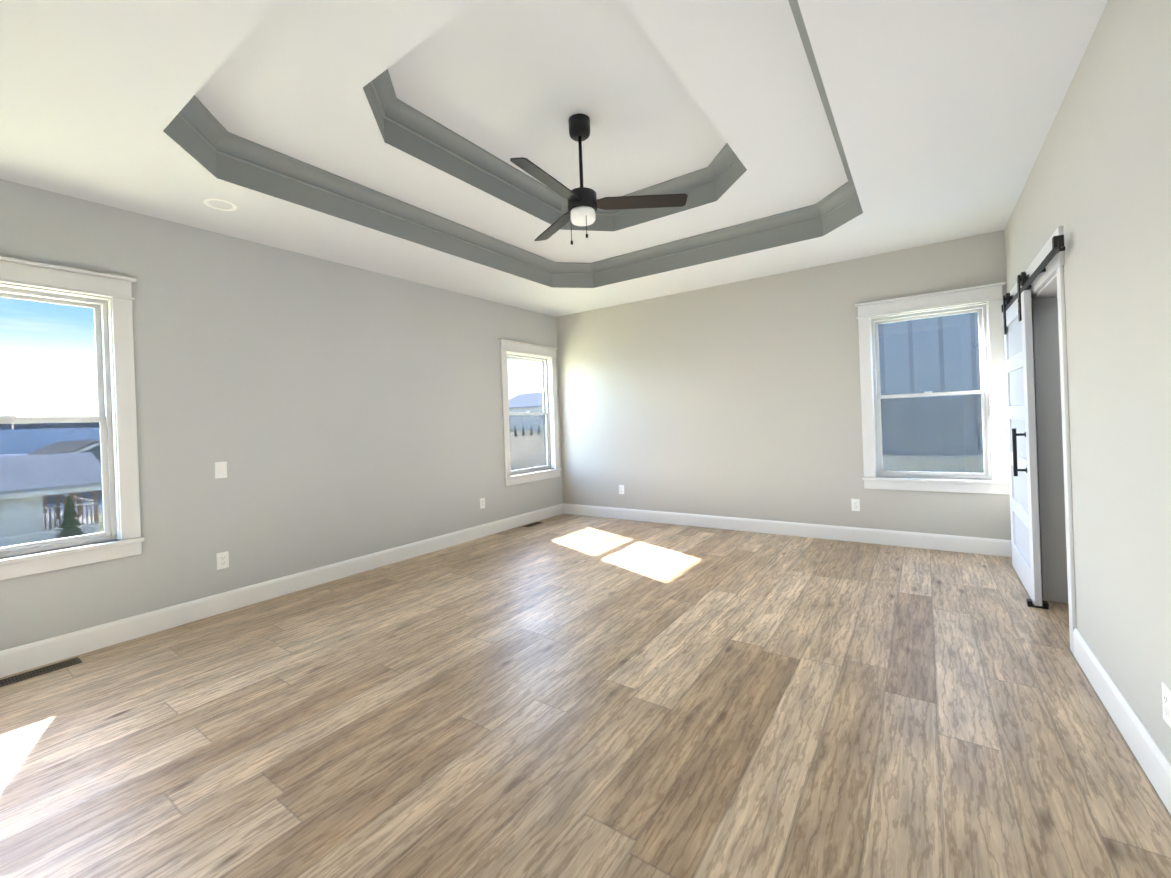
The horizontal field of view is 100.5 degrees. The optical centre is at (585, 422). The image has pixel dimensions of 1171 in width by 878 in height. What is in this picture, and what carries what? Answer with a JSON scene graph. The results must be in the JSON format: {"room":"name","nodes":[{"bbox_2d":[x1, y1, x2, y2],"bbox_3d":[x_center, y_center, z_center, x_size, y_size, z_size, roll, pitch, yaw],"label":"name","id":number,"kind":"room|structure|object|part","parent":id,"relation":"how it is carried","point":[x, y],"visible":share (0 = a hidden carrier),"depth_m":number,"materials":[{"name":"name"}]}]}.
{"room":"empty bedroom","nodes":[
{"label":"empty bedroom","id":0,"kind":"room"},
{"bbox_2d":[0,179,562,650],"bbox_3d":[-2.042,-0.205,4.524,0.160,3.490,5.960,-2,0,35],"label":"wall","id":1,"kind":"structure","parent":0,"point":[330,411],"depth_m":3.79,"materials":[{"name":"paint"}]},
{"bbox_2d":[0,256,144,579],"bbox_3d":[-3.245,-0.022,2.735,0.187,1.772,1.104,-2,0,35],"label":"window","id":2,"kind":"structure","parent":1,"relation":"in","point":[57,484],"depth_m":2.94,"materials":[{"name":"white plastic"}]},
{"bbox_2d":[214,461,226,478],"bbox_3d":[-2.625,0.344,3.507,0.011,0.116,0.072,-2,0,35],"label":"switch plate","id":3,"kind":"object","parent":1,"relation":"attached to","point":[220,469],"visible":1,"depth_m":3.50,"materials":[{"name":"white plastic"}]},
{"bbox_2d":[216,551,228,569],"bbox_3d":[-2.607,0.994,3.501,0.008,0.116,0.072,-2,0,35],"label":"electrical outlet","id":4,"kind":"object","parent":1,"relation":"attached to","point":[222,560],"visible":1,"depth_m":3.50,"materials":[{"name":"white plastic"}]},
{"bbox_2d":[0,503,563,677],"bbox_3d":[-1.915,1.266,4.477,0.015,0.140,5.640,-2,0,35],"label":"baseboard","id":5,"kind":"structure","parent":1,"relation":"attached to","point":[21,658],"depth_m":3.48,"materials":[{"name":"white wood"}]},
{"bbox_2d":[480,498,484,508],"bbox_3d":[-1.176,0.926,5.562,0.008,0.116,0.072,-2,0,35],"label":"electrical outlet","id":6,"kind":"object","parent":1,"relation":"attached to","point":[482,502],"visible":1,"depth_m":5.56,"materials":[{"name":"white plastic"}]},
{"bbox_2d":[499,339,560,485],"bbox_3d":[-0.742,-0.123,6.339,0.187,1.772,1.104,-2,0,35],"label":"window","id":7,"kind":"structure","parent":1,"relation":"in","point":[529,425],"depth_m":6.39,"materials":[{"name":"white plastic"}]},
{"bbox_2d":[0,0,1107,316],"bbox_3d":[-0.073,-1.722,3.114,4.770,0.500,5.640,-2,0,35],"label":"ceiling","id":8,"kind":"structure","parent":0,"point":[946,112],"depth_m":2.61,"materials":[{"name":"paint"}]},
{"bbox_2d":[203,198,237,210],"bbox_3d":[-2.328,-1.403,3.106,0.176,0.039,0.176,-2,0,35],"label":"recessed light","id":9,"kind":"object","parent":8,"relation":"in","point":[233,208],"visible":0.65,"depth_m":3.11,"materials":[{"name":"white plastic"}]},
{"bbox_2d":[159,0,864,287],"bbox_3d":[-0.028,-1.599,3.199,2.980,0.250,3.735,-2,0,35],"label":"trim","id":10,"kind":"structure","parent":8,"relation":"attached to","point":[195,130],"depth_m":3.74,"materials":[{"name":"grey paint"}]},
{"bbox_2d":[359,0,748,231],"bbox_3d":[-0.041,-1.849,3.167,1.670,0.250,2.450,-2,0,35],"label":"trim","id":11,"kind":"structure","parent":8,"relation":"attached to","point":[406,129],"depth_m":3.57,"materials":[{"name":"grey paint"}]},
{"bbox_2d":[510,113,687,244],"bbox_3d":[-0.118,-1.561,3.088,1.217,0.820,1.100,-2,0,35],"label":"fan","id":12,"kind":"object","parent":8,"relation":"hanging from","point":[584,203],"visible":1,"depth_m":3.13,"materials":[{"name":"black metal"}]},
{"bbox_3d":[-0.043,-1.268,3.135,0.130,0.230,0.029,-2,0,35],"label":"pull chain","id":13,"kind":"part","parent":12,"relation":"part of","materials":[{"name":"black metal"}]},
{"bbox_2d":[0,514,1170,877],"bbox_3d":[0.863,1.336,2.549,7.090,0.200,5.960,-2,0,35],"label":"floor","id":14,"kind":"structure","parent":0,"point":[572,696],"depth_m":2.02,"materials":[{"name":"brown wood"}]},
{"bbox_2d":[0,657,81,686],"bbox_3d":[-3.020,1.379,2.684,0.110,0.004,0.330,-2,0,35],"label":"floor vent","id":15,"kind":"object","parent":14,"relation":"in","point":[37,672],"visible":1,"depth_m":2.69,"materials":[{"name":"brown metal"}]},
{"bbox_2d":[523,522,542,526],"bbox_3d":[-0.661,1.284,6.116,0.100,0.004,0.280,-2,0,35],"label":"floor vent","id":16,"kind":"object","parent":14,"relation":"in","point":[532,524],"visible":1,"depth_m":6.11,"materials":[{"name":"brown"}]},
{"bbox_2d":[556,230,1010,539],"bbox_3d":[1.635,-0.345,5.498,4.770,3.490,0.160,-2,0,35],"label":"wall","id":17,"kind":"structure","parent":0,"point":[740,399],"depth_m":5.28,"materials":[{"name":"paint"}]},
{"bbox_2d":[619,485,623,493],"bbox_3d":[0.462,0.864,6.245,0.072,0.116,0.008,-2,0,35],"label":"electrical outlet","id":18,"kind":"object","parent":17,"relation":"attached to","point":[621,489],"visible":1,"depth_m":6.24,"materials":[{"name":"white plastic"}]},
{"bbox_2d":[564,503,1011,556],"bbox_3d":[1.653,1.130,5.421,4.740,0.140,0.015,-2,0,35],"label":"baseboard","id":19,"kind":"structure","parent":17,"relation":"attached to","point":[976,545],"depth_m":4.94,"materials":[{"name":"white wood"}]},
{"bbox_2d":[851,499,859,510],"bbox_3d":[2.628,0.805,4.738,0.072,0.116,0.008,-2,0,35],"label":"electrical outlet","id":20,"kind":"object","parent":17,"relation":"attached to","point":[855,504],"visible":1,"depth_m":4.74,"materials":[{"name":"white plastic"}]},
{"bbox_2d":[855,282,1009,494],"bbox_3d":[3.121,-0.265,4.433,1.104,1.772,0.187,-2,0,35],"label":"window","id":21,"kind":"structure","parent":17,"relation":"in","point":[931,394],"depth_m":4.42,"materials":[{"name":"white plastic"}]},
{"bbox_2d":[1005,0,1170,762],"bbox_3d":[2.003,-0.352,1.710,0.160,3.490,5.960,-2,0,35],"label":"wall","id":22,"kind":"structure","parent":0,"point":[1097,186],"depth_m":1.80,"materials":[{"name":"paint"}]},
{"bbox_2d":[1001,234,1064,608],"bbox_3d":[2.815,0.097,3.107,0.132,2.127,1.920,-2,0,35],"label":"barn door","id":23,"kind":"structure","parent":22,"relation":"in","point":[1021,418],"depth_m":3.20,"materials":[{"name":"white paint"}]},
{"bbox_3d":[2.815,0.097,3.107,0.132,2.127,1.920,-2,0,35],"label":"barn door rail hardware","id":24,"kind":"part","parent":23,"relation":"part of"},
{"bbox_2d":[1010,226,1076,654],"bbox_3d":[3.002,0.073,3.139,0.178,2.160,1.815,-2,0,35],"label":"door frame","id":25,"kind":"structure","parent":22,"relation":"attached to","point":[1053,441],"depth_m":3.11,"materials":[{"name":"white wood"}]},
{"bbox_2d":[1073,628,1170,814],"bbox_3d":[1.430,1.147,0.960,0.015,0.140,3.625,-2,0,35],"label":"baseboard","id":26,"kind":"structure","parent":22,"relation":"attached to","point":[1146,751],"depth_m":1.80,"materials":[{"name":"white wood"}]},
{"bbox_2d":[1162,682,1170,727],"bbox_3d":[1.810,0.882,1.514,0.008,0.116,0.072,-2,0,35],"label":"electrical outlet","id":27,"kind":"object","parent":22,"relation":"attached to","point":[1166,696],"visible":1,"depth_m":1.51,"materials":[{"name":"white plastic"}]}
]}

